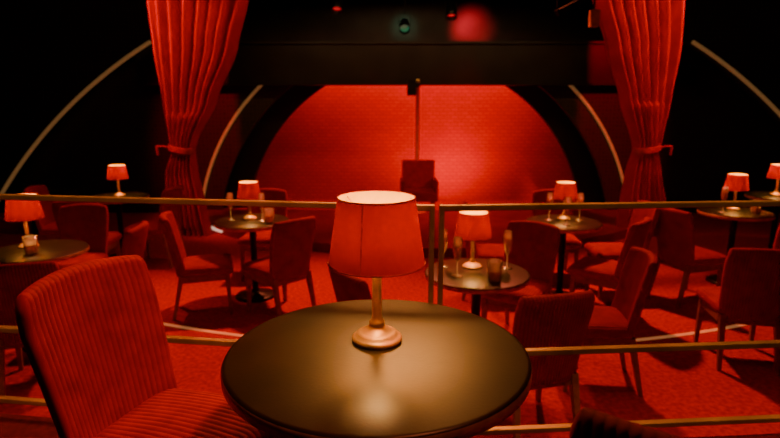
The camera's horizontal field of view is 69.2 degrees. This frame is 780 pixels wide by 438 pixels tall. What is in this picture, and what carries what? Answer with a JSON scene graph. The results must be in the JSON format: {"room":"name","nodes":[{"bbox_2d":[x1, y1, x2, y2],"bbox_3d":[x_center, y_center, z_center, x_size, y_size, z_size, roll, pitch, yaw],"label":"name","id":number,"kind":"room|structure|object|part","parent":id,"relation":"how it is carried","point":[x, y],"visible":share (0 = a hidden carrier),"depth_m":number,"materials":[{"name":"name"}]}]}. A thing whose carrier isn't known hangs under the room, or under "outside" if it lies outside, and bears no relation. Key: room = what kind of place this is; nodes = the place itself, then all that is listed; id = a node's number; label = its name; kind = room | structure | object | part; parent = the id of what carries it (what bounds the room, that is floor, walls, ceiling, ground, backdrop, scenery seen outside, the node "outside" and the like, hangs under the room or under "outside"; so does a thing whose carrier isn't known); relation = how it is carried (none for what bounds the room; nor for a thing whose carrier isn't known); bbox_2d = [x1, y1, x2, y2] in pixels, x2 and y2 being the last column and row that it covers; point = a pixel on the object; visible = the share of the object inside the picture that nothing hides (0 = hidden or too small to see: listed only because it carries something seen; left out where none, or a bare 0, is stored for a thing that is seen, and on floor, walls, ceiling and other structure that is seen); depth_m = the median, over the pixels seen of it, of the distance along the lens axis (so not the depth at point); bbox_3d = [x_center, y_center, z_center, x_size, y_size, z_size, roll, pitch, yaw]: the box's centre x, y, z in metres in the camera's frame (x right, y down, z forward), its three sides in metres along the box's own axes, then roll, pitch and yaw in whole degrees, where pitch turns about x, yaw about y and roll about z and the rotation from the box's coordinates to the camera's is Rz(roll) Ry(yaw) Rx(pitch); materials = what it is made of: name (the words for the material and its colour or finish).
{"room":"entertainment venue","nodes":[
{"label":"entertainment venue","id":0,"kind":"room"},
{"bbox_2d":[0,200,779,437],"bbox_3d":[0.250,0.901,4.997,15.500,0.100,14.600,0,12,0],"label":"floor","id":1,"kind":"structure","parent":0,"point":[675,384],"depth_m":4.55,"materials":[{"name":"red carpet"}]},
{"bbox_2d":[0,261,59,403],"bbox_3d":[-2.334,0.659,3.723,0.465,0.908,0.586,-4,13,-19],"label":"dining chair","id":2,"kind":"object","parent":1,"relation":"on","point":[15,278],"visible":0.35,"depth_m":3.44,"materials":[{"name":"red fabric"}]},
{"bbox_2d":[23,185,59,240],"bbox_3d":[-3.798,0.069,6.502,0.586,0.908,0.465,-1,12,-6],"label":"dining chair","id":3,"kind":"object","parent":1,"relation":"on","point":[47,227],"visible":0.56,"depth_m":6.38,"materials":[{"name":"red fabric"}]},
{"bbox_2d":[0,239,88,351],"bbox_3d":[-2.670,0.602,4.360,0.690,0.750,0.690,0,12,0],"label":"round table","id":4,"kind":"object","parent":1,"relation":"on","point":[58,250],"visible":0.54,"depth_m":4.24,"materials":[{"name":"black laminate"}]},
{"bbox_2d":[4,193,44,248],"bbox_3d":[-2.800,0.018,4.338,0.264,0.401,0.263,0,12,0],"label":"table lamp","id":5,"kind":"object","parent":4,"relation":"on","point":[24,211],"visible":0.73,"depth_m":4.24,"materials":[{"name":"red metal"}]},
{"bbox_3d":[-2.800,-0.090,4.316,0.264,0.181,0.263,0,12,0],"label":"lamp shade","id":6,"kind":"part","parent":5,"relation":"part of","materials":[{"name":"red fabric"}]},
{"bbox_2d":[21,235,37,254],"bbox_3d":[-2.660,0.191,4.181,0.100,0.128,0.100,0,12,0],"label":"glass","id":7,"kind":"object","parent":4,"relation":"on","point":[30,247],"visible":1,"depth_m":4.16,"materials":[{"name":"clear glass"}]},
{"bbox_2d":[31,187,79,234],"bbox_3d":[-4.750,-0.115,8.042,0.500,0.620,0.420,0,12,0],"label":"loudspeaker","id":8,"kind":"object","parent":1,"relation":"on","point":[73,191],"visible":0.01,"depth_m":7.92,"materials":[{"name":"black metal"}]},
{"bbox_2d":[57,203,108,268],"bbox_3d":[-2.855,0.349,5.184,0.465,0.908,0.586,-1,12,-6],"label":"dining chair","id":9,"kind":"object","parent":1,"relation":"on","point":[86,222],"visible":0.56,"depth_m":5.31,"materials":[{"name":"red fabric"}]},
{"bbox_2d":[52,201,121,255],"bbox_3d":[-3.115,0.209,5.843,0.465,0.908,0.586,-1,12,-6],"label":"dining chair","id":10,"kind":"object","parent":1,"relation":"on","point":[113,237],"visible":0.13,"depth_m":5.84,"materials":[{"name":"red fabric"}]},
{"bbox_2d":[92,192,149,256],"bbox_3d":[-3.200,0.101,6.718,0.690,0.750,0.690,0,12,0],"label":"round table","id":11,"kind":"object","parent":1,"relation":"on","point":[127,194],"visible":0.33,"depth_m":6.70,"materials":[{"name":"black laminate"}]},
{"bbox_2d":[107,164,128,195],"bbox_3d":[-3.200,-0.454,6.651,0.238,0.363,0.238,0,12,0],"label":"table lamp","id":12,"kind":"object","parent":11,"relation":"on","point":[117,172],"visible":1,"depth_m":6.56,"materials":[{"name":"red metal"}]},
{"bbox_3d":[-3.200,-0.552,6.630,0.238,0.163,0.238,0,12,0],"label":"lamp shade","id":13,"kind":"part","parent":12,"relation":"part of","materials":[{"name":"red fabric"}]},
{"bbox_2d":[120,221,148,259],"bbox_3d":[-2.222,0.487,4.535,0.586,0.908,0.465,-1,12,-6],"label":"dining chair","id":14,"kind":"object","parent":1,"relation":"on","point":[134,239],"visible":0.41,"depth_m":4.36,"materials":[{"name":"red fabric"}]},
{"bbox_2d":[123,185,186,267],"bbox_3d":[-2.672,0.069,6.502,0.586,0.908,0.465,1,12,6],"label":"dining chair","id":15,"kind":"object","parent":1,"relation":"on","point":[155,232],"visible":0.54,"depth_m":6.33,"materials":[{"name":"red fabric"}]},
{"bbox_2d":[159,211,233,320],"bbox_3d":[-1.706,0.383,5.025,0.586,0.908,0.465,-4,13,-17],"label":"dining chair","id":16,"kind":"object","parent":1,"relation":"on","point":[209,267],"visible":1,"depth_m":4.87,"materials":[{"name":"red fabric"}]},
{"bbox_2d":[214,213,288,302],"bbox_3d":[-1.300,0.379,5.407,0.690,0.750,0.690,0,12,0],"label":"round table","id":17,"kind":"object","parent":1,"relation":"on","point":[239,224],"visible":0.77,"depth_m":5.34,"materials":[{"name":"black laminate"}]},
{"bbox_2d":[227,193,234,220],"bbox_3d":[-1.500,-0.116,5.312,0.077,0.258,0.077,0,12,0],"label":"champagne flute","id":18,"kind":"object","parent":17,"relation":"on","point":[230,207],"visible":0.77,"depth_m":5.31,"materials":[{"name":"clear glass"}]},
{"bbox_2d":[237,181,260,219],"bbox_3d":[-1.340,-0.178,5.380,0.231,0.351,0.230,0,12,0],"label":"table lamp","id":19,"kind":"object","parent":17,"relation":"on","point":[247,190],"visible":0.94,"depth_m":5.29,"materials":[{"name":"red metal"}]},
{"bbox_3d":[-1.340,-0.273,5.360,0.231,0.158,0.230,0,12,0],"label":"lamp shade","id":20,"kind":"part","parent":19,"relation":"part of","materials":[{"name":"red fabric"}]},
{"bbox_2d":[258,193,264,220],"bbox_3d":[-1.200,-0.112,5.292,0.077,0.258,0.077,0,12,0],"label":"champagne flute","id":21,"kind":"object","parent":17,"relation":"on","point":[261,208],"visible":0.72,"depth_m":5.28,"materials":[{"name":"clear glass"}]},
{"bbox_2d":[263,208,273,221],"bbox_3d":[-1.120,-0.032,5.228,0.100,0.128,0.100,0,12,0],"label":"glass","id":22,"kind":"object","parent":17,"relation":"on","point":[269,217],"visible":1,"depth_m":5.20,"materials":[{"name":"clear glass"}]},
{"bbox_2d":[237,188,287,280],"bbox_3d":[-1.350,0.155,6.094,0.465,0.908,0.586,0,12,0],"label":"dining chair","id":23,"kind":"object","parent":1,"relation":"on","point":[273,194],"visible":0.44,"depth_m":6.07,"materials":[{"name":"red fabric"}]},
{"bbox_2d":[242,216,315,316],"bbox_3d":[-0.945,0.401,4.938,0.586,0.908,0.465,11,17,43],"label":"dining chair","id":24,"kind":"object","parent":1,"relation":"on","point":[291,241],"visible":1,"depth_m":4.75,"materials":[{"name":"red fabric"}]},
{"bbox_2d":[329,268,371,301],"bbox_3d":[-0.062,0.711,3.479,0.586,0.908,0.465,-7,14,-30],"label":"dining chair","id":25,"kind":"object","parent":1,"relation":"on","point":[346,287],"visible":0.2,"depth_m":3.17,"materials":[{"name":"red fabric"}]},
{"bbox_2d":[0,413,779,437],"bbox_3d":[0.250,1.535,0.571,15.500,0.500,5.678,0,12,0],"label":"platform","id":26,"kind":"object","parent":1,"relation":"on","point":[11,425],"depth_m":2.39,"materials":[{"name":"carpet"}]},
{"bbox_2d":[15,255,276,437],"bbox_3d":[-0.656,0.594,1.624,0.586,0.908,0.465,4,13,18],"label":"dining chair","id":27,"kind":"object","parent":26,"relation":"on","point":[92,333],"visible":0.89,"depth_m":1.61,"materials":[{"name":"red fabric"}]},
{"bbox_2d":[221,299,531,437],"bbox_3d":[-0.032,0.698,1.503,0.760,0.750,0.760,0,12,0],"label":"round table","id":28,"kind":"object","parent":26,"relation":"on","point":[453,372],"visible":0.95,"depth_m":1.30,"materials":[{"name":"black laminate"}]},
{"bbox_2d":[327,190,425,349],"bbox_3d":[-0.034,0.131,1.449,0.251,0.382,0.250,0,12,0],"label":"table lamp","id":29,"kind":"object","parent":28,"relation":"on","point":[376,234],"visible":1,"depth_m":1.34,"materials":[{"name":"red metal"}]},
{"bbox_3d":[-0.034,0.028,1.427,0.251,0.172,0.250,0,12,0],"label":"lamp shade","id":30,"kind":"part","parent":29,"relation":"part of","materials":[{"name":"red fabric"}]},
{"bbox_2d":[0,194,779,435],"bbox_3d":[-0.010,0.382,2.374,10.879,1.006,0.642,0,12,2],"label":"guard railing","id":31,"kind":"object","parent":26,"relation":"on","point":[497,430],"visible":0.45,"depth_m":2.13,"materials":[{"name":"brown metal"}]},
{"bbox_2d":[569,407,682,437],"bbox_3d":[0.586,0.711,1.075,0.465,0.908,0.586,7,14,29],"label":"dining chair","id":32,"kind":"object","parent":26,"relation":"on","point":[588,422],"visible":1,"depth_m":0.85,"materials":[{"name":"red fabric"}]},
{"bbox_2d":[207,210,627,257],"bbox_3d":[0.550,0.159,7.957,8.300,0.120,2.400,0,12,0],"label":"stage platform","id":33,"kind":"object","parent":1,"relation":"on","point":[499,220],"visible":0.16,"depth_m":8.05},
{"bbox_2d":[211,226,221,232],"bbox_3d":[-2.503,0.142,8.084,0.025,0.040,0.400,-11,16,-42],"label":"trim","id":34,"kind":"structure","parent":33,"relation":"attached to","point":[213,228],"depth_m":8.03,"materials":[{"name":"white"}]},
{"bbox_2d":[407,79,425,213],"bbox_3d":[0.415,-1.105,8.711,0.310,2.040,0.300,0,12,0],"label":"microphone stand","id":35,"kind":"object","parent":33,"relation":"on","point":[413,86],"visible":0.69,"depth_m":8.54,"materials":[{"name":"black metal"}]},
{"bbox_2d":[400,160,437,204],"bbox_3d":[0.420,-0.419,8.320,0.540,0.860,0.450,0,12,0],"label":"armchair","id":36,"kind":"object","parent":33,"relation":"on","point":[418,179],"visible":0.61,"depth_m":8.40,"materials":[{"name":"red fabric"}]},
{"bbox_2d":[163,323,745,340],"bbox_3d":[0.670,0.761,5.406,9.702,0.004,2.240,0,12,0],"label":"trim","id":37,"kind":"structure","parent":1,"relation":"on","point":[165,324],"depth_m":4.62,"materials":[{"name":"gold metal"}]},
{"bbox_2d":[425,258,530,315],"bbox_3d":[0.575,0.718,3.813,0.690,0.750,0.690,0,12,0],"label":"round table","id":38,"kind":"object","parent":1,"relation":"on","point":[474,282],"visible":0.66,"depth_m":3.62,"materials":[{"name":"black laminate"}]},
{"bbox_2d":[437,229,447,267],"bbox_3d":[0.360,0.200,3.825,0.077,0.258,0.077,0,12,0],"label":"champagne flute","id":39,"kind":"object","parent":38,"relation":"on","point":[445,238],"visible":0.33,"depth_m":3.80,"materials":[{"name":"clear glass"}]},
{"bbox_2d":[451,237,462,277],"bbox_3d":[0.433,0.244,3.620,0.077,0.258,0.077,0,12,0],"label":"champagne flute","id":40,"kind":"object","parent":38,"relation":"on","point":[457,249],"visible":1,"depth_m":3.60,"materials":[{"name":"clear glass"}]},
{"bbox_2d":[454,211,491,269],"bbox_3d":[0.560,0.139,3.812,0.251,0.382,0.250,0,12,0],"label":"table lamp","id":41,"kind":"object","parent":38,"relation":"on","point":[472,226],"visible":0.91,"depth_m":3.71,"materials":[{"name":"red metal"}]},
{"bbox_3d":[0.560,0.037,3.791,0.251,0.172,0.250,0,12,0],"label":"lamp shade","id":42,"kind":"part","parent":41,"relation":"part of","materials":[{"name":"red fabric"}]},
{"bbox_2d":[487,258,502,281],"bbox_3d":[0.657,0.324,3.555,0.100,0.128,0.100,0,12,0],"label":"glass","id":43,"kind":"object","parent":38,"relation":"on","point":[494,274],"visible":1,"depth_m":3.53,"materials":[{"name":"clear glass"}]},
{"bbox_2d":[502,230,512,269],"bbox_3d":[0.790,0.206,3.796,0.077,0.258,0.077,0,12,0],"label":"champagne flute","id":44,"kind":"object","parent":38,"relation":"on","point":[507,242],"visible":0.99,"depth_m":3.77,"materials":[{"name":"clear glass"}]},
{"bbox_2d":[458,201,503,300],"bbox_3d":[0.932,0.295,5.435,0.586,0.908,0.465,1,12,6],"label":"dining chair","id":45,"kind":"object","parent":1,"relation":"on","point":[482,251],"visible":0.3,"depth_m":5.31,"materials":[{"name":"red fabric"}]},
{"bbox_2d":[481,220,559,323],"bbox_3d":[1.027,0.506,4.442,0.465,0.908,0.586,8,14,34],"label":"dining chair","id":46,"kind":"object","parent":1,"relation":"on","point":[535,244],"visible":0.66,"depth_m":4.48,"materials":[{"name":"red fabric"}]},
{"bbox_2d":[512,290,594,437],"bbox_3d":[0.812,0.770,3.203,0.465,0.908,0.586,-3,12,-14],"label":"dining chair","id":47,"kind":"object","parent":1,"relation":"on","point":[563,319],"visible":0.6,"depth_m":2.93,"materials":[{"name":"red fabric"}]},
{"bbox_2d":[532,189,581,282],"bbox_3d":[1.755,0.168,6.035,0.465,0.908,0.586,1,12,6],"label":"dining chair","id":48,"kind":"object","parent":1,"relation":"on","point":[573,244],"visible":0.26,"depth_m":6.16,"materials":[{"name":"red fabric"}]},
{"bbox_2d":[526,215,602,293],"bbox_3d":[1.620,0.392,5.348,0.690,0.750,0.690,0,12,0],"label":"round table","id":49,"kind":"object","parent":1,"relation":"on","point":[588,225],"visible":0.6,"depth_m":5.29,"materials":[{"name":"black laminate"}]},
{"bbox_2d":[545,193,552,220],"bbox_3d":[1.500,-0.116,5.312,0.077,0.258,0.077,0,12,0],"label":"champagne flute","id":50,"kind":"object","parent":49,"relation":"on","point":[549,200],"visible":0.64,"depth_m":5.29,"materials":[{"name":"clear glass"}]},
{"bbox_2d":[553,181,576,219],"bbox_3d":[1.660,-0.174,5.361,0.231,0.351,0.230,0,12,0],"label":"table lamp","id":51,"kind":"object","parent":49,"relation":"on","point":[563,189],"visible":0.97,"depth_m":5.27,"materials":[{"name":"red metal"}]},
{"bbox_3d":[1.660,-0.269,5.341,0.231,0.158,0.230,0,12,0],"label":"lamp shade","id":52,"kind":"part","parent":51,"relation":"part of","materials":[{"name":"red fabric"}]},
{"bbox_2d":[563,197,571,225],"bbox_3d":[1.600,-0.068,5.087,0.077,0.258,0.077,0,12,0],"label":"champagne flute","id":53,"kind":"object","parent":49,"relation":"on","point":[569,210],"visible":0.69,"depth_m":5.07,"materials":[{"name":"clear glass"}]},
{"bbox_2d":[575,193,583,220],"bbox_3d":[1.780,-0.112,5.292,0.077,0.258,0.077,0,12,0],"label":"champagne flute","id":54,"kind":"object","parent":49,"relation":"on","point":[578,200],"visible":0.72,"depth_m":5.26,"materials":[{"name":"clear glass"}]},
{"bbox_2d":[567,217,651,292],"bbox_3d":[1.898,0.413,4.882,0.586,0.908,0.465,9,15,38],"label":"dining chair","id":55,"kind":"object","parent":1,"relation":"on","point":[596,271],"visible":0.7,"depth_m":4.74,"materials":[{"name":"red fabric"}]},
{"bbox_2d":[563,247,658,395],"bbox_3d":[1.418,0.651,3.762,0.586,0.908,0.465,1,12,7],"label":"dining chair","id":56,"kind":"object","parent":1,"relation":"on","point":[616,324],"visible":0.73,"depth_m":3.62,"materials":[{"name":"red fabric"}]},
{"bbox_2d":[584,200,660,299],"bbox_3d":[2.248,0.286,5.479,0.586,0.908,0.465,0,12,0],"label":"dining chair","id":57,"kind":"object","parent":1,"relation":"on","point":[606,250],"visible":0.4,"depth_m":5.38,"materials":[{"name":"red fabric"}]},
{"bbox_2d":[650,208,726,307],"bbox_3d":[2.784,0.320,5.318,0.586,0.908,0.465,-4,13,-18],"label":"dining chair","id":58,"kind":"object","parent":1,"relation":"on","point":[677,249],"visible":0.89,"depth_m":5.15,"materials":[{"name":"red fabric"}]},
{"bbox_2d":[693,248,779,375],"bbox_3d":[2.541,0.587,4.064,0.465,0.908,0.586,2,12,11],"label":"dining chair","id":59,"kind":"object","parent":1,"relation":"on","point":[748,293],"visible":1,"depth_m":3.87,"materials":[{"name":"red fabric"}]},
{"bbox_2d":[697,207,775,284],"bbox_3d":[3.520,0.288,5.837,0.690,0.750,0.690,0,12,0],"label":"round table","id":60,"kind":"object","parent":1,"relation":"on","point":[744,214],"visible":0.71,"depth_m":5.70,"materials":[{"name":"black laminate"}]},
{"bbox_2d":[718,187,728,212],"bbox_3d":[3.360,-0.195,5.684,0.077,0.258,0.077,0,12,0],"label":"champagne flute","id":61,"kind":"object","parent":60,"relation":"on","point":[724,195],"visible":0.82,"depth_m":5.66,"materials":[{"name":"clear glass"}]},
{"bbox_2d":[723,173,749,209],"bbox_3d":[3.580,-0.284,5.849,0.238,0.363,0.238,0,12,0],"label":"table lamp","id":62,"kind":"object","parent":60,"relation":"on","point":[736,182],"visible":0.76,"depth_m":5.75,"materials":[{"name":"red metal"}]},
{"bbox_3d":[3.580,-0.381,5.828,0.238,0.163,0.238,0,12,0],"label":"lamp shade","id":63,"kind":"part","parent":62,"relation":"part of","materials":[{"name":"red fabric"}]},
{"bbox_2d":[750,207,761,213],"bbox_3d":[3.660,-0.121,5.648,0.100,0.128,0.100,0,12,0],"label":"glass","id":64,"kind":"object","parent":60,"relation":"on","point":[753,209],"visible":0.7,"depth_m":5.62,"materials":[{"name":"clear glass"}]},
{"bbox_2d":[744,191,779,248],"bbox_3d":[4.600,0.090,6.767,0.690,0.750,0.690,0,12,0],"label":"round table","id":65,"kind":"object","parent":1,"relation":"on","point":[756,195],"visible":0.59,"depth_m":6.74,"materials":[{"name":"black laminate"}]},
{"bbox_2d":[766,164,779,195],"bbox_3d":[4.600,-0.465,6.700,0.238,0.363,0.238,0,12,0],"label":"table lamp","id":66,"kind":"object","parent":65,"relation":"on","point":[774,170],"visible":1,"depth_m":6.66,"materials":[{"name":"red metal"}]},
{"bbox_3d":[4.600,-0.562,6.679,0.238,0.163,0.238,0,12,0],"label":"lamp shade","id":67,"kind":"part","parent":66,"relation":"part of","materials":[{"name":"red fabric"}]},
{"bbox_2d":[773,225,779,248],"bbox_3d":[3.465,0.400,4.943,0.465,0.908,0.586,1,12,6],"label":"dining chair","id":68,"kind":"object","parent":1,"relation":"on","point":[776,245],"visible":0.02,"depth_m":4.72,"materials":[{"name":"red fabric"}]},
{"bbox_2d":[0,62,779,212],"bbox_3d":[0.250,-1.313,9.280,15.500,2.450,0.100,0,12,0],"label":"wall","id":69,"kind":"structure","parent":0,"point":[714,129],"depth_m":9.24,"materials":[{"name":"black paint"}]},
{"bbox_2d":[203,85,262,195],"bbox_3d":[-2.607,-1.149,9.243,1.160,2.093,0.052,0,12,0],"label":"trim","id":70,"kind":"structure","parent":69,"relation":"attached to","point":[258,87],"depth_m":9.17,"materials":[{"name":"gold metal"}]},
{"bbox_2d":[568,85,623,183],"bbox_3d":[3.427,-1.149,9.243,1.160,2.093,0.052,0,12,0],"label":"trim","id":71,"kind":"structure","parent":69,"relation":"attached to","point":[572,87],"depth_m":9.16,"materials":[{"name":"gold metal"}]},
{"bbox_2d":[0,0,779,202],"bbox_3d":[0.250,-2.104,8.795,15.500,4.200,0.080,0,12,0],"label":"wall","id":72,"kind":"structure","parent":0,"point":[51,51],"depth_m":8.64,"materials":[{"name":"black paint"}]},
{"bbox_2d":[0,40,151,193],"bbox_3d":[-5.069,-1.387,8.881,2.873,2.732,0.060,0,12,0],"label":"trim","id":73,"kind":"structure","parent":72,"relation":"attached to","point":[147,43],"depth_m":8.79,"materials":[{"name":"gold metal"}]},
{"bbox_2d":[691,40,779,116],"bbox_3d":[6.029,-1.387,8.881,2.873,2.732,0.060,0,12,0],"label":"trim","id":74,"kind":"structure","parent":72,"relation":"attached to","point":[693,42],"depth_m":8.68,"materials":[{"name":"gold metal"}]},
{"bbox_2d":[256,85,573,199],"bbox_3d":[0.400,-1.720,10.471,10.000,2.750,0.100,0,12,0],"label":"wall","id":75,"kind":"structure","parent":0,"point":[484,142],"depth_m":10.50,"materials":[{"name":"red paint"}]},
{"bbox_2d":[125,55,708,207],"bbox_3d":[0.400,-1.480,9.704,10.000,2.600,0.100,0,12,0],"label":"wall","id":76,"kind":"structure","parent":0,"point":[580,161],"depth_m":9.67,"materials":[{"name":"black paint"}]},
{"bbox_2d":[135,41,698,84],"bbox_3d":[0.425,-2.436,8.862,8.750,0.660,0.230,0,12,0],"label":"beam","id":77,"kind":"structure","parent":0,"point":[255,62],"depth_m":8.79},
{"bbox_2d":[239,0,603,40],"bbox_3d":[0.250,-2.730,11.739,15.500,4.200,0.100,0,12,0],"label":"wall","id":78,"kind":"structure","parent":0,"point":[265,20],"depth_m":11.42,"materials":[{"name":"black paint"}]},
{"bbox_2d":[555,0,600,26],"bbox_3d":[2.376,-2.919,6.229,1.090,1.540,0.268,0,12,0],"label":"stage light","id":79,"kind":"object","parent":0,"point":[594,14],"depth_m":6.26,"materials":[{"name":"black metal"}]},
{"bbox_3d":[0.250,-3.305,4.102,15.500,0.100,14.600,0,12,0],"label":"ceiling","id":80,"kind":"structure","parent":0,"visible":0},
{"bbox_2d":[147,0,248,236],"bbox_3d":[-2.376,-1.825,7.477,1.758,4.200,0.405,0,12,0],"label":"stage curtain","id":81,"kind":"object","parent":80,"relation":"hanging from","point":[195,43],"visible":0.85,"depth_m":7.42,"materials":[{"name":"fabric"}]},
{"bbox_2d":[331,0,343,14],"bbox_3d":[-0.900,-3.948,9.577,0.216,0.919,0.293,0,12,0],"label":"spotlight","id":82,"kind":"object","parent":80,"relation":"hanging from","point":[337,6],"visible":1,"depth_m":9.61,"materials":[{"name":"black metal"}]},
{"bbox_2d":[398,0,410,34],"bbox_3d":[0.250,-3.784,9.617,0.216,1.256,0.325,0,12,0],"label":"spotlight","id":83,"kind":"object","parent":80,"relation":"hanging from","point":[404,26],"visible":1,"depth_m":9.68,"materials":[{"name":"black metal"}]},
{"bbox_2d":[445,0,457,20],"bbox_3d":[1.050,-3.899,9.588,0.216,1.018,0.279,0,12,0],"label":"spotlight","id":84,"kind":"object","parent":80,"relation":"hanging from","point":[451,11],"visible":1,"depth_m":9.63,"materials":[{"name":"black metal"}]},
{"bbox_2d":[592,0,684,237],"bbox_3d":[3.084,-1.824,7.476,1.537,4.200,0.430,0,12,0],"label":"stage curtain","id":85,"kind":"object","parent":80,"relation":"hanging from","point":[643,38],"visible":0.81,"depth_m":7.41,"materials":[{"name":"fabric"}]}
]}

